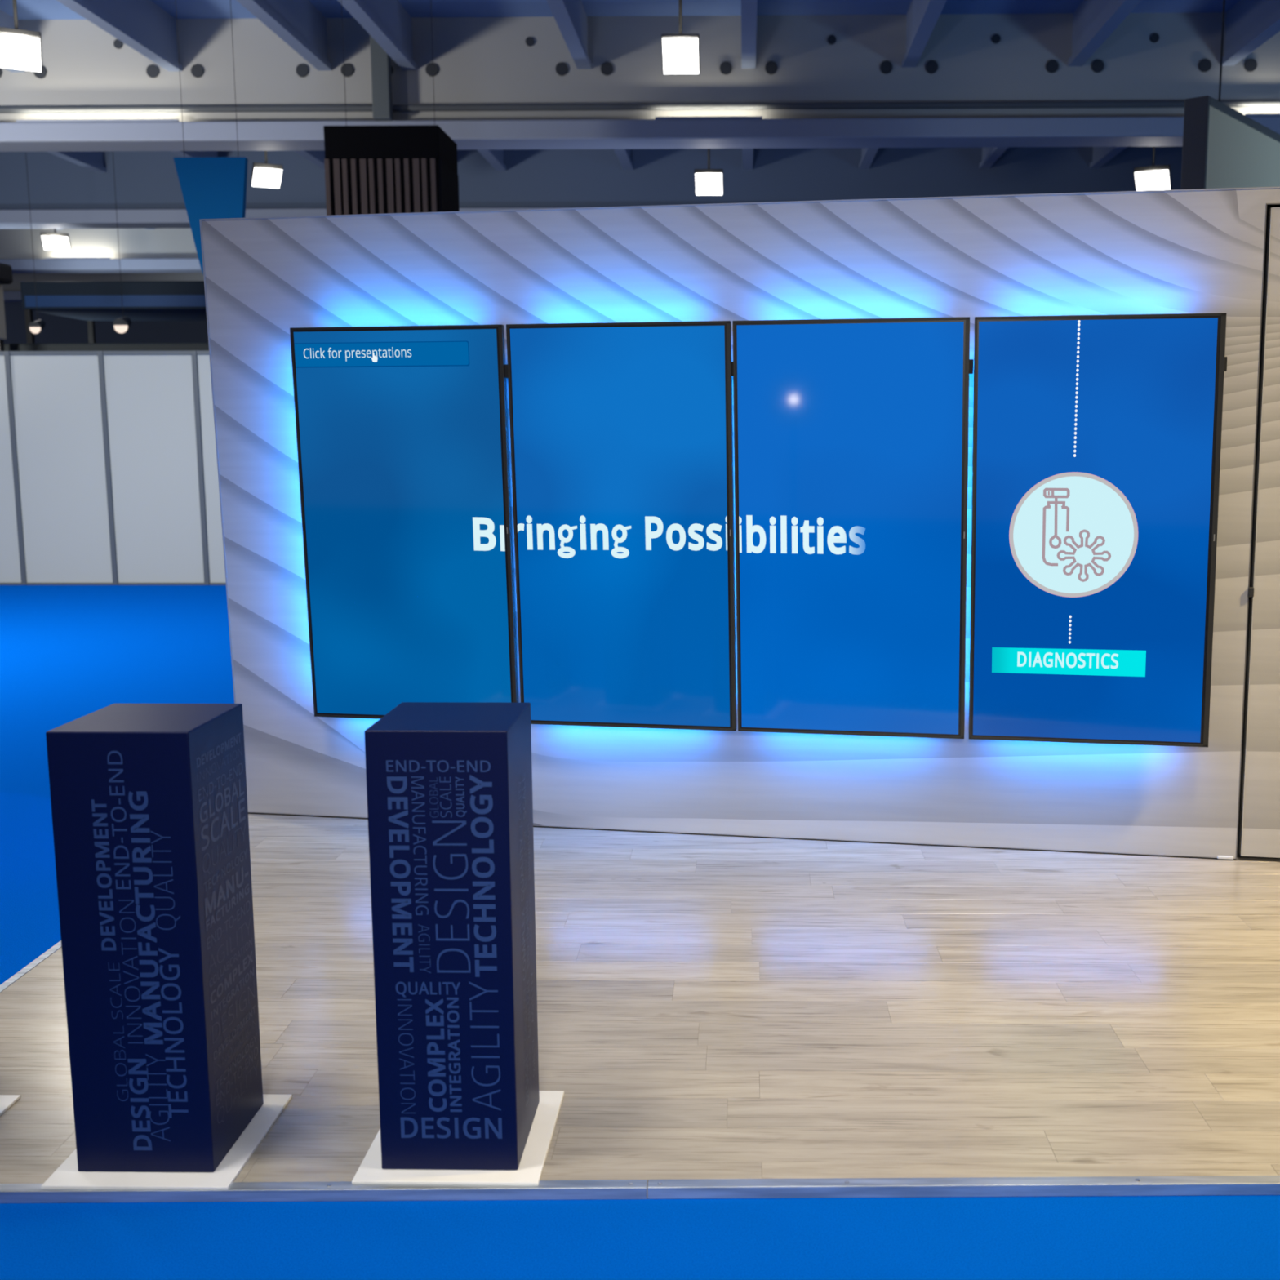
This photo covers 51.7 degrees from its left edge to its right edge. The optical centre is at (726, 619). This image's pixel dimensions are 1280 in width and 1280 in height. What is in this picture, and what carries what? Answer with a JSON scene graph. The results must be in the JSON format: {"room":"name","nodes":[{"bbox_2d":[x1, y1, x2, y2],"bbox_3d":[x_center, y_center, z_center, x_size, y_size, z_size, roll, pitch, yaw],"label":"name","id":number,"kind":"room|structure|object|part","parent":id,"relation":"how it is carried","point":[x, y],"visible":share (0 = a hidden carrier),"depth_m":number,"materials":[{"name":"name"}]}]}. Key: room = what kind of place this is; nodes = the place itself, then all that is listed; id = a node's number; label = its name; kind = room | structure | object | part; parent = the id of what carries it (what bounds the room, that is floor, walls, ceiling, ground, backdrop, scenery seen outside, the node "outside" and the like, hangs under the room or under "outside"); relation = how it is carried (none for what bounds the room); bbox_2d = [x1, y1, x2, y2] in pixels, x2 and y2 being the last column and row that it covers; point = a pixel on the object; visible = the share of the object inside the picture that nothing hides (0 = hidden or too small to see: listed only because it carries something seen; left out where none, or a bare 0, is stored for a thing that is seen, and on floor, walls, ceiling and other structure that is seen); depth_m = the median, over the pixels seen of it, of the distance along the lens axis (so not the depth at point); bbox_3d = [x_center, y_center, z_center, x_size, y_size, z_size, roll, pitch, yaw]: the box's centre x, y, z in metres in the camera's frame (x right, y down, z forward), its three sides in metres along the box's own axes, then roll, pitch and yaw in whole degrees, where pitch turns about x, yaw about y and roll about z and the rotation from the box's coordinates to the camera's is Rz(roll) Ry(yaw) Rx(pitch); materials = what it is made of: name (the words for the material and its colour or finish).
{"room":"exhibition hall","nodes":[
{"label":"exhibition hall","id":0,"kind":"room"},
{"bbox_2d":[4,302,208,343],"bbox_3d":[-1.417,-11.113,62.671,80.000,8.387,0.300,0,8,1],"label":"wall","id":1,"kind":"structure","parent":0,"point":[57,329],"depth_m":62.56,"materials":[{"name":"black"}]},
{"bbox_2d":[0,585,1279,1279],"bbox_3d":[-1.932,-1.978,27.444,80.001,0.127,74.001,0,8,1],"label":"floor","id":2,"kind":"structure","parent":0,"point":[709,1006],"depth_m":3.77,"materials":[{"name":"beige wood"}]},
{"bbox_2d":[0,284,6,351],"bbox_3d":[-12.037,-3.079,20.169,1.600,4.127,1.200,0,8,1],"label":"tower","id":3,"kind":"object","parent":2,"relation":"on","point":[2,322],"visible":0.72,"depth_m":20.45,"materials":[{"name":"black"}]},
{"bbox_3d":[-11.330,-2.736,20.711,0.120,3.297,0.120,0,8,1],"label":"post","id":4,"kind":"part","parent":3,"relation":"part of","materials":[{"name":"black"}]},
{"bbox_2d":[0,262,13,284],"bbox_3d":[-11.861,-5.271,19.864,1.600,0.300,1.200,0,8,1],"label":"canopy","id":5,"kind":"object","parent":3,"relation":"on","point":[6,270],"visible":1,"depth_m":20.23,"materials":[{"name":"black"}]},
{"bbox_2d":[0,1094,20,1115],"bbox_3d":[-2.089,0.764,3.199,0.437,1.072,0.438,0,8,1],"label":"pedestal","id":6,"kind":"object","parent":2,"relation":"on","point":[6,1101],"visible":1,"depth_m":3.45,"materials":[{"name":"white laminate"}]},
{"bbox_2d":[0,940,61,992],"bbox_3d":[-2.286,1.048,5.156,0.032,0.029,4.190,0,8,1],"label":"trim","id":7,"kind":"structure","parent":2,"relation":"attached to","point":[33,964],"depth_m":4.34,"materials":[{"name":"metal"}]},
{"bbox_2d":[0,351,226,585],"bbox_3d":[-5.188,-1.794,15.714,15.568,2.780,0.060,0,8,1],"label":"wall","id":8,"kind":"structure","parent":2,"relation":"on","point":[108,471],"depth_m":15.74,"materials":[{"name":"grey"}]},
{"bbox_3d":[-9.049,-1.796,15.770,1.052,2.780,0.040,0,8,1],"label":"rail","id":9,"kind":"part","parent":8,"relation":"part of","materials":[{"name":"grey"}]},
{"bbox_3d":[-9.049,-1.791,15.771,1.052,2.710,0.012,0,8,1],"label":"panel","id":10,"kind":"part","parent":8,"relation":"part of","materials":[{"name":"grey"}]},
{"bbox_3d":[-8.493,-1.796,15.762,0.060,2.780,0.060,0,8,1],"label":"post","id":11,"kind":"part","parent":8,"relation":"part of","materials":[{"name":"grey"}]},
{"bbox_3d":[-7.937,-1.795,15.754,1.052,2.780,0.040,0,8,1],"label":"rail","id":12,"kind":"part","parent":8,"relation":"part of","materials":[{"name":"grey"}]},
{"bbox_3d":[-7.937,-1.790,15.755,1.052,2.710,0.012,0,8,1],"label":"panel","id":13,"kind":"part","parent":8,"relation":"part of","materials":[{"name":"grey"}]},
{"bbox_2d":[4,342,208,351],"bbox_3d":[-10.311,-2.888,21.988,10.600,3.247,2.000,0,8,1],"label":"fascia","id":14,"kind":"object","parent":8,"relation":"on","point":[115,346],"visible":0.03,"depth_m":20.78,"materials":[{"name":"grey"}]},
{"bbox_3d":[-7.381,-1.795,15.746,0.060,2.780,0.060,0,8,1],"label":"post","id":15,"kind":"part","parent":8,"relation":"part of","materials":[{"name":"grey"}]},
{"bbox_3d":[-6.825,-1.795,15.738,1.052,2.780,0.040,0,8,1],"label":"rail","id":16,"kind":"part","parent":8,"relation":"part of","materials":[{"name":"grey"}]},
{"bbox_3d":[-6.825,-1.790,15.738,1.052,2.710,0.012,0,8,1],"label":"panel","id":17,"kind":"part","parent":8,"relation":"part of","materials":[{"name":"grey"}]},
{"bbox_3d":[-6.270,-1.794,15.730,0.060,2.780,0.060,0,8,1],"label":"post","id":18,"kind":"part","parent":8,"relation":"part of","materials":[{"name":"grey"}]},
{"bbox_3d":[-5.714,-1.794,15.722,1.052,2.780,0.040,0,8,1],"label":"rail","id":19,"kind":"part","parent":8,"relation":"part of","materials":[{"name":"grey"}]},
{"bbox_3d":[-5.714,-1.789,15.722,1.052,2.710,0.012,0,8,1],"label":"panel","id":20,"kind":"part","parent":8,"relation":"part of","materials":[{"name":"grey"}]},
{"bbox_2d":[20,280,206,343],"bbox_3d":[-13.084,-5.061,30.703,4.800,5.177,3.020,0,8,1],"label":"fascia","id":21,"kind":"object","parent":2,"relation":"on","point":[91,302],"visible":0.47,"depth_m":28.93,"materials":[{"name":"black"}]},
{"bbox_3d":[-15.403,-4.585,29.399,0.120,4.597,0.120,0,8,1],"label":"post","id":22,"kind":"part","parent":21,"relation":"part of","materials":[{"name":"black metal"}]},
{"bbox_3d":[-15.363,-4.968,32.173,0.120,4.597,0.120,0,8,1],"label":"post","id":23,"kind":"part","parent":21,"relation":"part of","materials":[{"name":"black metal"}]},
{"bbox_2d":[40,703,292,1189],"bbox_3d":[-1.371,0.763,3.200,0.437,1.072,0.438,0,8,1],"label":"pedestal","id":24,"kind":"object","parent":2,"relation":"on","point":[149,809],"visible":1,"depth_m":3.07,"materials":[{"name":"blue laminate"}]},
{"bbox_3d":[-1.370,1.290,3.273,0.437,0.008,0.438,0,8,1],"label":"plate","id":25,"kind":"part","parent":24,"relation":"part of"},
{"bbox_2d":[0,1179,647,1203],"bbox_3d":[-1.258,1.334,3.068,2.147,0.030,0.034,0,8,0],"label":"trim","id":26,"kind":"structure","parent":2,"relation":"attached to","point":[597,1188],"depth_m":3.06,"materials":[{"name":"metal"}]},
{"bbox_2d":[351,702,564,1185],"bbox_3d":[-0.653,0.759,3.217,0.437,1.072,0.438,0,8,1],"label":"pedestal","id":27,"kind":"object","parent":2,"relation":"on","point":[449,784],"visible":1,"depth_m":3.06,"materials":[{"name":"blue laminate"}]},
{"bbox_3d":[-0.653,1.286,3.290,0.437,0.008,0.438,0,8,1],"label":"plate","id":28,"kind":"part","parent":27,"relation":"part of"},
{"bbox_2d":[647,1175,1279,1199],"bbox_3d":[2.267,1.324,3.099,4.898,0.030,0.034,0,8,0],"label":"trim","id":29,"kind":"structure","parent":2,"relation":"attached to","point":[1217,1184],"depth_m":3.07,"materials":[{"name":"metal"}]},
{"bbox_2d":[0,0,1279,302],"bbox_3d":[-1.943,-9.466,26.410,80.000,2.130,74.000,0,8,1],"label":"ceiling","id":30,"kind":"structure","parent":0,"point":[544,104],"depth_m":21.01,"materials":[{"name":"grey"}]},
{"bbox_2d":[0,0,42,72],"bbox_3d":[-8.271,-7.617,15.245,0.500,2.319,0.443,-4,9,-28],"label":"lamp","id":31,"kind":"object","parent":30,"relation":"hanging from","point":[20,49],"visible":1,"depth_m":15.31,"materials":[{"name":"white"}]},
{"bbox_3d":[-8.256,-7.717,15.203,0.037,2.110,0.037,-1,8,-5],"label":"stem","id":32,"kind":"part","parent":31,"relation":"part of","materials":[{"name":"black metal"}]},
{"bbox_2d":[25,151,45,333],"bbox_3d":[-13.994,-8.048,26.492,0.256,4.525,0.340,0,8,1],"label":"spotlight","id":33,"kind":"object","parent":30,"relation":"hanging from","point":[37,326],"visible":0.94,"depth_m":26.66,"materials":[{"name":"black"}]},
{"bbox_3d":[-13.994,-8.106,26.490,0.009,4.410,0.010,0,8,1],"label":"stem","id":34,"kind":"part","parent":33,"relation":"part of","materials":[{"name":"black metal"}]},
{"bbox_2d":[40,228,71,250],"bbox_3d":[-15.934,-9.887,31.189,0.600,2.160,0.571,-3,8,-22],"label":"lamp","id":35,"kind":"object","parent":30,"relation":"hanging from","point":[51,241],"visible":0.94,"depth_m":31.22,"materials":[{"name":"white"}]},
{"bbox_2d":[45,257,110,258],"bbox_3d":[-18.192,-10.146,36.968,1.800,0.039,0.045,0,8,1],"label":"uplight","id":36,"kind":"object","parent":30,"relation":"attached to","point":[46,257],"visible":1,"depth_m":36.95,"materials":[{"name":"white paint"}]},
{"bbox_2d":[16,119,178,122],"bbox_3d":[-10.023,-7.954,20.999,2.600,0.039,0.045,0,8,1],"label":"uplight","id":37,"kind":"object","parent":30,"relation":"attached to","point":[41,120],"visible":1,"depth_m":20.98,"materials":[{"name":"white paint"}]},
{"bbox_2d":[112,151,131,333],"bbox_3d":[-12.244,-8.047,26.465,0.320,4.524,0.362,0,8,1],"label":"spotlight","id":38,"kind":"object","parent":30,"relation":"hanging from","point":[122,325],"visible":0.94,"depth_m":26.63,"materials":[{"name":"black metal"}]},
{"bbox_3d":[-12.244,-8.120,26.462,0.009,4.380,0.010,0,8,1],"label":"stem","id":39,"kind":"part","parent":38,"relation":"part of","materials":[{"name":"black metal"}]},
{"bbox_2d":[173,0,248,274],"bbox_3d":[-5.698,-6.077,14.444,0.800,5.160,0.120,0,8,1],"label":"hanging banner","id":40,"kind":"object","parent":30,"relation":"hanging from","point":[212,188],"visible":0.65,"depth_m":14.56,"materials":[{"name":"blue fabric"}]},
{"bbox_2d":[250,151,283,188],"bbox_3d":[-8.124,-8.770,23.156,0.500,2.200,0.465,-4,9,-28],"label":"lamp","id":41,"kind":"object","parent":30,"relation":"hanging from","point":[263,175],"visible":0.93,"depth_m":23.20,"materials":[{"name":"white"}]},
{"bbox_3d":[-8.111,-8.861,23.120,0.037,2.010,0.037,-1,8,-5],"label":"stem","id":42,"kind":"part","parent":41,"relation":"part of","materials":[{"name":"black metal"}]},
{"bbox_2d":[323,0,459,215],"bbox_3d":[-4.531,-6.803,17.860,1.535,4.660,1.160,0,8,1],"label":"hanging sign","id":43,"kind":"object","parent":30,"relation":"hanging from","point":[398,168],"visible":0.56,"depth_m":17.42,"materials":[{"name":"black fabric"}]},
{"bbox_2d":[0,100,1279,113],"bbox_3d":[-6.021,-8.169,21.045,46.000,0.100,0.095,0,8,1],"label":"cable tray","id":44,"kind":"object","parent":30,"relation":"on","point":[1032,104],"depth_m":20.94,"materials":[{"name":"grey metal"}]},
{"bbox_2d":[661,0,700,75],"bbox_3d":[-0.526,-7.563,15.151,0.440,2.424,0.326,0,8,1],"label":"lamp","id":45,"kind":"object","parent":30,"relation":"hanging from","point":[680,51],"visible":1,"depth_m":15.22,"materials":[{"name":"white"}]},
{"bbox_3d":[-0.527,-7.674,15.097,0.037,2.190,0.037,-3,8,-21],"label":"stem","id":46,"kind":"part","parent":45,"relation":"part of","materials":[{"name":"black metal"}]},
{"bbox_2d":[654,115,762,119],"bbox_3d":[-0.274,-7.949,20.858,1.700,0.039,0.045,0,8,1],"label":"ceiling light","id":47,"kind":"object","parent":30,"relation":"attached to","point":[690,117],"visible":1,"depth_m":20.84,"materials":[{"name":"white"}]},
{"bbox_2d":[694,148,723,195],"bbox_3d":[-0.301,-8.685,23.063,0.500,2.365,0.435,0,8,1],"label":"lamp","id":48,"kind":"object","parent":30,"relation":"hanging from","point":[708,181],"visible":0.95,"depth_m":23.11,"materials":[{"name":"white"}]},
{"bbox_3d":[-0.302,-8.788,23.017,0.037,2.150,0.037,-3,8,-21],"label":"stem","id":49,"kind":"part","parent":48,"relation":"part of","materials":[{"name":"black metal"}]},
{"bbox_2d":[1133,146,1172,191],"bbox_3d":[7.478,-8.681,22.943,0.600,2.365,0.550,3,9,24],"label":"lamp","id":50,"kind":"object","parent":30,"relation":"hanging from","point":[1153,177],"visible":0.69,"depth_m":22.97,"materials":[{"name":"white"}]},
{"bbox_3d":[7.467,-8.784,22.904,0.037,2.150,0.037,-8,11,-43],"label":"stem","id":51,"kind":"part","parent":50,"relation":"part of","materials":[{"name":"black metal"}]},
{"bbox_2d":[1180,0,1279,189],"bbox_3d":[5.886,-5.936,14.027,0.230,5.360,4.550,6,10,39],"label":"hanging sign","id":52,"kind":"object","parent":30,"relation":"hanging from","point":[1224,148],"visible":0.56,"depth_m":12.74,"materials":[{"name":"beige fabric"}]},
{"bbox_3d":[5.888,-4.222,14.264,0.230,1.900,4.550,6,10,39],"label":"frame","id":53,"kind":"part","parent":52,"relation":"part of","materials":[{"name":"grey"}]},
{"bbox_3d":[5.947,-4.190,14.252,0.100,1.840,4.500,6,10,39],"label":"fabric panel","id":54,"kind":"part","parent":52,"relation":"part of","materials":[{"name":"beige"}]},
{"bbox_2d":[1244,113,1279,116],"bbox_3d":[8.575,-7.945,20.730,0.800,0.039,0.045,0,8,1],"label":"ceiling light","id":55,"kind":"object","parent":30,"relation":"attached to","point":[1246,114],"visible":0.8,"depth_m":20.71,"materials":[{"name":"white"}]},
{"bbox_2d":[199,186,1279,860],"bbox_3d":[0.566,-0.366,5.514,5.749,2.671,0.147,1,8,9],"label":"wall","id":56,"kind":"structure","parent":0,"point":[1200,251],"depth_m":5.53,"materials":[{"name":"grey"}]},
{"bbox_2d":[289,324,518,719],"bbox_3d":[-1.371,-0.403,5.708,0.957,1.692,0.142,1,8,9],"label":"display screen","id":57,"kind":"object","parent":56,"relation":"attached to","point":[402,438],"visible":0.98,"depth_m":5.64,"materials":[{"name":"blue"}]},
{"bbox_2d":[506,320,736,731],"bbox_3d":[-0.426,-0.383,5.556,0.956,1.692,0.142,1,8,9],"label":"display screen","id":58,"kind":"object","parent":56,"relation":"attached to","point":[621,433],"visible":1,"depth_m":5.50,"materials":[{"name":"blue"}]},
{"bbox_2d":[732,316,973,738],"bbox_3d":[0.511,-0.364,5.405,0.957,1.692,0.142,1,8,9],"label":"display screen","id":59,"kind":"object","parent":56,"relation":"attached to","point":[851,436],"visible":1,"depth_m":5.34,"materials":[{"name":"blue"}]},
{"bbox_2d":[968,312,1226,746],"bbox_3d":[1.456,-0.344,5.253,0.956,1.692,0.142,1,8,9],"label":"display screen","id":60,"kind":"object","parent":56,"relation":"attached to","point":[1097,438],"visible":1,"depth_m":5.19,"materials":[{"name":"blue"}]},
{"bbox_2d":[1235,203,1279,860],"bbox_3d":[2.752,-0.291,5.167,1.372,2.609,0.145,1,8,9],"label":"door","id":61,"kind":"structure","parent":56,"relation":"in","point":[1258,830],"depth_m":5.26,"materials":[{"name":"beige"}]}
]}

